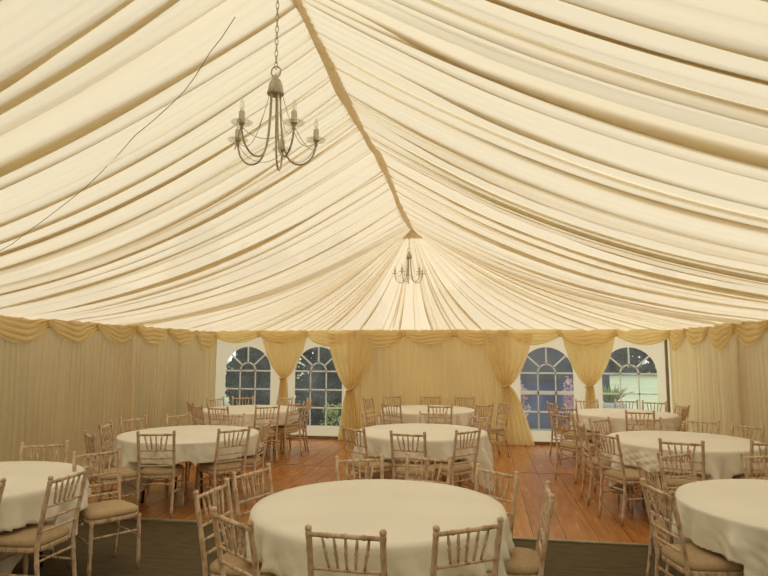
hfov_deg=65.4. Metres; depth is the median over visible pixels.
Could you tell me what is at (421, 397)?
banquet chair
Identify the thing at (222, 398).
banquet chair
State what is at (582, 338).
valance
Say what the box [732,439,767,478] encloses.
banquet chair
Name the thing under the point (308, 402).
banquet chair
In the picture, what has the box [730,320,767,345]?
valance
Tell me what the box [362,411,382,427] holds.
banquet chair
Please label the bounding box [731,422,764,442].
banquet chair
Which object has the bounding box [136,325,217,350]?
valance
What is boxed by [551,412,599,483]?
banquet chair
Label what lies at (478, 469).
banquet chair
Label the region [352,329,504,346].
valance
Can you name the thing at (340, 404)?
shrub
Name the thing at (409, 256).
chandelier
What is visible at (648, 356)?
window
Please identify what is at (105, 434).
banquet chair
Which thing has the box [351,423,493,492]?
tablecloth
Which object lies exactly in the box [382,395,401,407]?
banquet chair
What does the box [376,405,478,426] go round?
tablecloth
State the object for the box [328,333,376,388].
drape
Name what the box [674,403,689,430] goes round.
banquet chair
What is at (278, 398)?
banquet chair
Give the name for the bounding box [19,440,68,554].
banquet chair
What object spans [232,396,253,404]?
banquet chair
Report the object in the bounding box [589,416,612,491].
banquet chair
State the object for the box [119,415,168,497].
banquet chair
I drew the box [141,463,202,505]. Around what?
round table
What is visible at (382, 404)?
banquet chair
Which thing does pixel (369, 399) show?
banquet chair
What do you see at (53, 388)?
wall
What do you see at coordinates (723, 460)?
tablecloth
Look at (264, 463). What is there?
trim
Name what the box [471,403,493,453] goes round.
banquet chair
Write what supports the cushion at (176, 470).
on the banquet chair at (154, 471)
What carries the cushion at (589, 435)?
on the banquet chair at (589, 435)
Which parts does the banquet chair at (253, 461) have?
leg, leg, seat frame, leg, leg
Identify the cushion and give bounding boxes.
[0,524,69,547]
[79,500,138,519]
[93,467,136,479]
[141,464,182,475]
[199,460,241,471]
[209,548,267,575]
[233,455,261,464]
[258,429,275,434]
[260,572,275,575]
[270,425,297,430]
[291,422,304,426]
[350,461,391,469]
[395,464,435,475]
[429,461,471,472]
[483,425,503,431]
[504,547,539,574]
[559,441,593,449]
[563,431,591,437]
[586,457,611,466]
[604,468,651,480]
[654,518,672,537]
[661,544,743,571]
[666,475,701,486]
[732,476,765,478]
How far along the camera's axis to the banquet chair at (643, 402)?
10.41 m
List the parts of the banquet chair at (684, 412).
leg, leg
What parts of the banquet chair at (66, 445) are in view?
leg, rail, leg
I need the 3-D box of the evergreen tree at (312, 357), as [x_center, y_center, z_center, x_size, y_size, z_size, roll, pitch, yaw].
[-2.103,1.182,21.345,2.876,6.251,1.934,-4,-7,35]
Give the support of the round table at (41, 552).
on the floor
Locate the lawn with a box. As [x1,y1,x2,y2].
[225,361,658,430]
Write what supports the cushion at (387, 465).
on the banquet chair at (387, 465)
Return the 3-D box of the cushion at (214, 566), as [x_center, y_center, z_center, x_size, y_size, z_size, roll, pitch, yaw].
[-0.833,1.681,3.685,0.402,0.065,0.409,-1,-6,15]
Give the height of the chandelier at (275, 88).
1.068 m
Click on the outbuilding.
(546, 381)
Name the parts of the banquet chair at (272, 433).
leg, rail, leg, leg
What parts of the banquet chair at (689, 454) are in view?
leg, rail, rail, leg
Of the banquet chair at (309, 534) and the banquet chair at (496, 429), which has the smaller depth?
the banquet chair at (309, 534)
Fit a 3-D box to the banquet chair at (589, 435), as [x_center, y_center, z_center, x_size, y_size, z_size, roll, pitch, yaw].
[3.032,2.307,9.382,0.496,0.915,0.414,4,-7,-33]
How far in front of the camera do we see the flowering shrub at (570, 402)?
13.63 m
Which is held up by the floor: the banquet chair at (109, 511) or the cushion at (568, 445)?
the banquet chair at (109, 511)
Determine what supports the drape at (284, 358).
hanging from the curtain at (284, 358)
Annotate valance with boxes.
[0,315,136,343]
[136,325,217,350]
[215,330,354,346]
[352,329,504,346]
[505,329,669,347]
[668,323,734,350]
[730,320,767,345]
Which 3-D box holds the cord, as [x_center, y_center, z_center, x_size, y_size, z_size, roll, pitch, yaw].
[-1.876,-0.891,4.003,2.548,1.103,0.090,-4,-7,33]
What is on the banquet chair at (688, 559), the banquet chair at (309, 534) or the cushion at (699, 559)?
the cushion at (699, 559)
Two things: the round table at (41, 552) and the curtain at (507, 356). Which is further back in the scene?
the curtain at (507, 356)
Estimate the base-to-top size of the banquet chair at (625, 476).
0.915 m
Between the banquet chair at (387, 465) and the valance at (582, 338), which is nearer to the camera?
the banquet chair at (387, 465)
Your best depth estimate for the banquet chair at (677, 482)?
5.82 m
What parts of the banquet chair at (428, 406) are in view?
rail, leg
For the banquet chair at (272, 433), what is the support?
on the floor
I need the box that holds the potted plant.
[602,383,633,408]
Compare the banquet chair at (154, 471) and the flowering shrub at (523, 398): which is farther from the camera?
the flowering shrub at (523, 398)
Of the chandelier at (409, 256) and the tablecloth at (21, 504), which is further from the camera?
the chandelier at (409, 256)
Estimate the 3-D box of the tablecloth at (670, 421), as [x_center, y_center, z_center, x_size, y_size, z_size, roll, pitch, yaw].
[3.934,2.376,9.844,1.758,0.632,1.742,-1,-6,9]
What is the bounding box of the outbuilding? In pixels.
[520,347,609,428]
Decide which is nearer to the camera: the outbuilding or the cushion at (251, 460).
the cushion at (251, 460)
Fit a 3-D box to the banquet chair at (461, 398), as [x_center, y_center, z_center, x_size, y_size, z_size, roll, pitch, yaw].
[1.445,2.499,11.231,0.414,0.915,0.496,-3,-7,26]
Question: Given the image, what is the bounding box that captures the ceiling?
[0,0,767,331]
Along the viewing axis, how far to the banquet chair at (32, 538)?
4.14 m
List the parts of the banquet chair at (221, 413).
leg, leg, rail, leg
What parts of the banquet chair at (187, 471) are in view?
leg, rail, leg, leg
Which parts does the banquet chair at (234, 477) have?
leg, rail, rail, leg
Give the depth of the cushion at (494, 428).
9.97 m
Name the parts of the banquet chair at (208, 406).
leg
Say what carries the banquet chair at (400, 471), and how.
on the floor
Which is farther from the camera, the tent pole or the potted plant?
the potted plant
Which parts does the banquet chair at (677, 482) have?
leg, rail, rail, rail, rail, leg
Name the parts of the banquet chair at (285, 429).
leg, seat frame, leg, leg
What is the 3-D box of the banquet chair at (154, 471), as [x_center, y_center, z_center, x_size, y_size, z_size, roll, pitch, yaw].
[-2.429,1.987,6.502,0.414,0.915,0.496,1,-6,-5]
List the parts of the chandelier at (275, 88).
arm, arm, chain, arm, arm, arm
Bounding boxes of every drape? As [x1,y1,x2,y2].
[262,337,306,376]
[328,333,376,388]
[482,333,532,385]
[563,337,614,384]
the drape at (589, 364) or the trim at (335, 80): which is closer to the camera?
the trim at (335, 80)
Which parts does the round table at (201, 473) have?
leg, leg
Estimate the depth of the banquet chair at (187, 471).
8.03 m
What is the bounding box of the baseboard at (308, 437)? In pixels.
[290,435,559,445]
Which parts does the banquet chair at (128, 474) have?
leg, leg, seat frame, leg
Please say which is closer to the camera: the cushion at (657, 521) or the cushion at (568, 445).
the cushion at (657, 521)
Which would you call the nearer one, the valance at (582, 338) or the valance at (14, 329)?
the valance at (14, 329)
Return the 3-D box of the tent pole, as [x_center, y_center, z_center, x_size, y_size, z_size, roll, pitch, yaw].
[5.234,1.889,11.021,0.070,2.100,0.070,-1,-6,9]
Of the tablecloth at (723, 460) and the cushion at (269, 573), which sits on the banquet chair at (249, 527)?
the cushion at (269, 573)
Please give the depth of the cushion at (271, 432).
9.48 m
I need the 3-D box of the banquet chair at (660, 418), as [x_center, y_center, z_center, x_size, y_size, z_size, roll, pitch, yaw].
[3.418,2.110,7.519,0.414,0.915,0.496,0,-6,0]
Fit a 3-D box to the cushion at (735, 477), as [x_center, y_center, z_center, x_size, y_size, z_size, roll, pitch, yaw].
[3.765,1.937,5.988,0.409,0.065,0.402,0,-6,5]
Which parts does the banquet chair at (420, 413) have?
rail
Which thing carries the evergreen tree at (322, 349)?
on the lawn
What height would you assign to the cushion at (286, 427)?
0.065 m
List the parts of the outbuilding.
door, door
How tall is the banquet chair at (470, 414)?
0.915 m
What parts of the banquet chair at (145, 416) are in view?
leg, rail, leg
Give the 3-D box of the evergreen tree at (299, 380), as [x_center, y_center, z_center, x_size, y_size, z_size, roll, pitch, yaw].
[-3.732,1.299,19.114,2.848,5.539,2.117,-1,-6,9]
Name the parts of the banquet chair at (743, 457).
leg, rail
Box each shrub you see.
[295,349,341,425]
[319,402,341,425]
[520,380,530,416]
[563,376,573,422]
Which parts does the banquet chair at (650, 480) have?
leg, rail, leg, seat frame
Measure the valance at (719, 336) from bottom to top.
0.409 m
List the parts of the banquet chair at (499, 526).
leg, rail, rail, rail, leg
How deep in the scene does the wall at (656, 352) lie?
11.52 m
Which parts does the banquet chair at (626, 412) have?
leg, rail, leg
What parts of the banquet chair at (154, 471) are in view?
leg, leg, rail, rail, rail, rail, seat frame, leg, leg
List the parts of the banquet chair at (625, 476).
leg, rail, rail, rail, rail, leg, seat frame, leg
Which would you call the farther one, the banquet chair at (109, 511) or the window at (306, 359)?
the window at (306, 359)
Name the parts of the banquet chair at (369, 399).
leg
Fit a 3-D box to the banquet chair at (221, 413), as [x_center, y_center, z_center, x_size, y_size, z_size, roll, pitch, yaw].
[-2.165,2.140,7.932,0.414,0.915,0.496,-2,-7,22]
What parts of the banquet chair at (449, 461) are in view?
leg, rail, rail, leg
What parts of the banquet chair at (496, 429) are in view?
seat frame, leg, leg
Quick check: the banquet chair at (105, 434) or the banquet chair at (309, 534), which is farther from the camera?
the banquet chair at (105, 434)
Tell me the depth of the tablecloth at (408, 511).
3.48 m
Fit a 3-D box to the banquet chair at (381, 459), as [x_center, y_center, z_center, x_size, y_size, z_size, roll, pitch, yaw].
[-0.151,1.791,4.600,0.414,0.915,0.496,2,-6,-13]
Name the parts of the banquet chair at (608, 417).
leg, rail, leg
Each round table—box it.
[39,551,42,566]
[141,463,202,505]
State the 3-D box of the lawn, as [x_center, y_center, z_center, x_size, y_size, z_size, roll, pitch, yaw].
[13.691,5.048,27.775,160.000,0.200,160.000,-1,-6,9]
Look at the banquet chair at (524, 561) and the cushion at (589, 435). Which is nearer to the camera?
the banquet chair at (524, 561)
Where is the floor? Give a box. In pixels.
[11,438,684,575]
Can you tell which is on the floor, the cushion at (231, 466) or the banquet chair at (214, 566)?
the banquet chair at (214, 566)
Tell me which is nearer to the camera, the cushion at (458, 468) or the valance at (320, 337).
the cushion at (458, 468)
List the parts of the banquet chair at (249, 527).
leg, rail, rail, rail, leg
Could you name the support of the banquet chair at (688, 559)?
on the floor
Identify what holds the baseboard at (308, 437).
attached to the wall at (656, 352)
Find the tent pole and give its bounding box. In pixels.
[664,340,670,412]
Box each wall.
[0,323,216,474]
[215,336,672,441]
[669,322,767,442]
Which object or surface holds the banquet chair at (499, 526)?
on the floor
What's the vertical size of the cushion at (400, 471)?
0.065 m
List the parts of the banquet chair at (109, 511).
leg, leg, rail, rail, rail, rail, seat frame, leg, leg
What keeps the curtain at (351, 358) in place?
hanging from the lining
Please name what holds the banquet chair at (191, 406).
on the floor
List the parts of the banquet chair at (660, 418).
leg, rail, leg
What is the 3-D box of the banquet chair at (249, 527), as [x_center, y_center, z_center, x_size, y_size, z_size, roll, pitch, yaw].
[-0.628,1.643,3.220,0.496,0.915,0.414,6,-8,-44]
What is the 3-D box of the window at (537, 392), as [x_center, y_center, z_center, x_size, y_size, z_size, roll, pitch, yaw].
[3.112,1.925,11.426,0.984,1.578,0.018,-1,-6,9]
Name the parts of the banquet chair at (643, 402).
rail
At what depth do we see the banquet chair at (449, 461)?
4.89 m
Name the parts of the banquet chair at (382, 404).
leg, leg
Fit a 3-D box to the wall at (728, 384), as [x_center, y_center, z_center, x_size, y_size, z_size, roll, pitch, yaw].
[4.141,1.064,3.707,0.147,2.190,15.000,-1,-6,9]
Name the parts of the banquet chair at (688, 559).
leg, rail, rail, rail, rail, leg, seat frame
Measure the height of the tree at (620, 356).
9.986 m
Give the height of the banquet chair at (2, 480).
0.915 m
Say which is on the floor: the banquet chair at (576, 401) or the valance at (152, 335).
the banquet chair at (576, 401)
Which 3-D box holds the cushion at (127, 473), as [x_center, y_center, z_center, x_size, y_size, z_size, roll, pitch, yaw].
[-2.849,1.956,6.322,0.402,0.065,0.409,5,-8,-38]
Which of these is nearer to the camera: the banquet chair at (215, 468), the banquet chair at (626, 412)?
the banquet chair at (215, 468)
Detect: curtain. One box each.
[262,337,306,437]
[328,333,376,440]
[482,333,534,445]
[563,337,614,408]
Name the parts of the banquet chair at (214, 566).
leg, rail, rail, rail, rail, leg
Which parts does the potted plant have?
pot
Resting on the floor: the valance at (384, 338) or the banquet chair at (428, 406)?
the banquet chair at (428, 406)
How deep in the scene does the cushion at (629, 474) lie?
6.23 m
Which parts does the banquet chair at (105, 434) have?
leg, leg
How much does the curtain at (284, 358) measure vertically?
2.098 m
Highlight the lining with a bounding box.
[352,329,509,444]
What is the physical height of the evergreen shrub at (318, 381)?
2.160 m
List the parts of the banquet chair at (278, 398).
leg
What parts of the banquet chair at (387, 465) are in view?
leg, rail, rail, leg, seat frame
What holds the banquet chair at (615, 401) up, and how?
on the floor
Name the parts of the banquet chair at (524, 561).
seat frame, rail, rail, leg, leg, rail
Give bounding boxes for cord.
[0,17,234,250]
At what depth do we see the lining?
11.73 m
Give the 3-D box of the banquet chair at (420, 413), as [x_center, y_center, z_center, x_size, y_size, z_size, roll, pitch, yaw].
[0.654,2.176,8.208,0.414,0.915,0.496,-1,-6,10]
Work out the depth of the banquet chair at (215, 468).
6.66 m
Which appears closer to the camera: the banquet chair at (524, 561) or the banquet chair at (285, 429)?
the banquet chair at (524, 561)
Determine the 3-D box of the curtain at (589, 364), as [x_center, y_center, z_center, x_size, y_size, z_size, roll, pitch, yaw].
[3.868,1.893,11.201,0.985,2.098,0.152,0,-6,4]
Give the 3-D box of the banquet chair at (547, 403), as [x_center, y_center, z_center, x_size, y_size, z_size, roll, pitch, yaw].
[3.072,2.387,10.131,0.496,0.915,0.414,1,-6,-9]
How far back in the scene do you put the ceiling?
4.14 m
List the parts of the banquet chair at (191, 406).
leg, leg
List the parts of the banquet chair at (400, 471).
leg, rail, rail, rail, seat frame, leg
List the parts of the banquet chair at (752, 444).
leg, rail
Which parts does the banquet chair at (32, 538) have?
leg, seat frame, leg, rail, rail, rail, rail, leg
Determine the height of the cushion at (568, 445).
0.065 m
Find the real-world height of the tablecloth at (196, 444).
0.563 m
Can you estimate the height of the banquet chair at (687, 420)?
0.915 m
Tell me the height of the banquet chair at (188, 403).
0.915 m
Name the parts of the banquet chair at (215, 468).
leg, leg, seat frame, rail, rail, rail, rail, leg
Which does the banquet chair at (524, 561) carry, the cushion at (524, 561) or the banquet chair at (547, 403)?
the cushion at (524, 561)
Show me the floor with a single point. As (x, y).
(572, 518)
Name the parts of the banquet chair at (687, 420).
rail, leg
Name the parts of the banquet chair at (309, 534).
leg, rail, rail, leg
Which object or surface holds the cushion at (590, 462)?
on the banquet chair at (592, 462)
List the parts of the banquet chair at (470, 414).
leg, rail, leg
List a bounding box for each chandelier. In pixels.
[234,0,318,170]
[394,233,422,283]
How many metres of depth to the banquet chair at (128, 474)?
6.22 m
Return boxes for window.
[225,347,270,404]
[295,347,341,425]
[520,347,573,430]
[603,347,657,409]
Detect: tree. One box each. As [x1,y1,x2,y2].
[232,348,310,401]
[295,347,326,405]
[316,347,327,359]
[609,347,631,374]
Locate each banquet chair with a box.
[0,465,89,575]
[0,478,5,503]
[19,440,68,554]
[68,446,140,575]
[83,430,138,512]
[98,420,146,501]
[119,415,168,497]
[134,430,184,519]
[165,412,210,488]
[187,401,196,424]
[190,404,204,424]
[193,478,267,575]
[195,412,244,486]
[196,426,250,508]
[206,396,224,406]
[207,405,229,425]
[210,506,275,575]
[219,420,270,503]
[231,463,273,547]
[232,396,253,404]
[254,404,279,462]
[266,401,304,458]
[273,396,293,450]
[280,398,311,453]
[305,524,386,575]
[335,454,383,480]
[341,425,392,479]
[362,396,376,426]
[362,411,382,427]
[381,402,402,424]
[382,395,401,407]
[389,430,436,480]
[404,452,451,484]
[419,411,446,481]
[420,395,440,404]
[427,404,452,424]
[428,427,480,486]
[430,517,503,575]
[442,413,488,486]
[454,395,474,408]
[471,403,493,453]
[474,463,519,538]
[483,400,509,457]
[504,480,554,575]
[546,401,583,458]
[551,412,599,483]
[556,405,597,467]
[575,399,599,451]
[575,421,629,506]
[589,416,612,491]
[592,430,657,526]
[614,399,637,408]
[625,410,654,430]
[631,417,662,496]
[636,460,673,575]
[640,478,743,575]
[642,400,666,411]
[657,449,696,565]
[658,438,705,504]
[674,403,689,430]
[675,418,719,491]
[678,406,688,431]
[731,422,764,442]
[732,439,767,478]
[740,452,767,479]
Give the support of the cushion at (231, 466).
on the banquet chair at (215, 468)
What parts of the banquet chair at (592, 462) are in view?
leg, leg, seat frame, leg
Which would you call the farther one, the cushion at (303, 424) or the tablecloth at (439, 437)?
the cushion at (303, 424)
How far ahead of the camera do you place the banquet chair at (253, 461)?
7.03 m
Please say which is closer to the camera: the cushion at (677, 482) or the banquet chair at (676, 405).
the cushion at (677, 482)
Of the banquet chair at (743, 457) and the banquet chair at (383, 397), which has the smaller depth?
the banquet chair at (743, 457)
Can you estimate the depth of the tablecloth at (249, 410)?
9.83 m
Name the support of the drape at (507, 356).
hanging from the curtain at (507, 356)
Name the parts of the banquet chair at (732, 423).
leg, rail, leg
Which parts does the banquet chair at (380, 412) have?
leg, leg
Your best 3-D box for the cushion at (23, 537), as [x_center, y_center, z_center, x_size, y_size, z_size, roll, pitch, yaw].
[-2.477,1.732,4.205,0.402,0.065,0.409,-1,-6,10]
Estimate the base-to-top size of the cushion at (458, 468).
0.065 m
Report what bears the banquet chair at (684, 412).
on the floor
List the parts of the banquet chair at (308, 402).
leg, leg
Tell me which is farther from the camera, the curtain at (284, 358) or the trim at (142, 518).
the curtain at (284, 358)
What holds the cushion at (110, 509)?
on the banquet chair at (109, 511)
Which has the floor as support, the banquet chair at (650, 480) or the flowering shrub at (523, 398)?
the banquet chair at (650, 480)
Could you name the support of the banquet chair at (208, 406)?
on the floor
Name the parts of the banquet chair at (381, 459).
leg, rail, leg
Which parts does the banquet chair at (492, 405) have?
leg, leg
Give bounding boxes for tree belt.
[611,348,656,372]
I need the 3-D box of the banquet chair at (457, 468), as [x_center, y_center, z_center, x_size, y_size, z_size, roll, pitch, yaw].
[0.781,2.018,6.709,0.414,0.915,0.496,5,-8,-39]
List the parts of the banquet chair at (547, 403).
leg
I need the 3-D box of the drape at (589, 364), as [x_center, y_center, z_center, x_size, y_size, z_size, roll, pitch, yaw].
[3.865,1.337,11.250,0.990,0.980,0.090,-1,-6,9]
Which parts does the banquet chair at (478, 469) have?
leg, rail, rail, leg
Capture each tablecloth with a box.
[0,461,91,573]
[112,425,260,494]
[197,405,299,428]
[242,479,514,575]
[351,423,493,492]
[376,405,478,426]
[569,408,683,449]
[602,431,767,495]
[670,479,767,575]
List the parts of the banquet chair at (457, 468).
seat frame, leg, rail, rail, rail, rail, leg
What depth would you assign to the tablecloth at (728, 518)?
3.79 m
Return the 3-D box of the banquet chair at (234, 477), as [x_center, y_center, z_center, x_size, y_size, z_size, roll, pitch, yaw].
[-0.761,1.746,4.188,0.496,0.915,0.414,-3,-7,29]
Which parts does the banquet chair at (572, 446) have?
leg, rail, leg, seat frame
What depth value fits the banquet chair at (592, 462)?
6.97 m
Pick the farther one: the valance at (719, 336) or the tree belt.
the tree belt
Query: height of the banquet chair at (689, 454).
0.915 m
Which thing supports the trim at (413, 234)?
attached to the ceiling
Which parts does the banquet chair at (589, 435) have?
leg, seat frame, leg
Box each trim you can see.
[126,517,665,546]
[264,463,604,475]
[291,0,412,229]
[402,230,421,238]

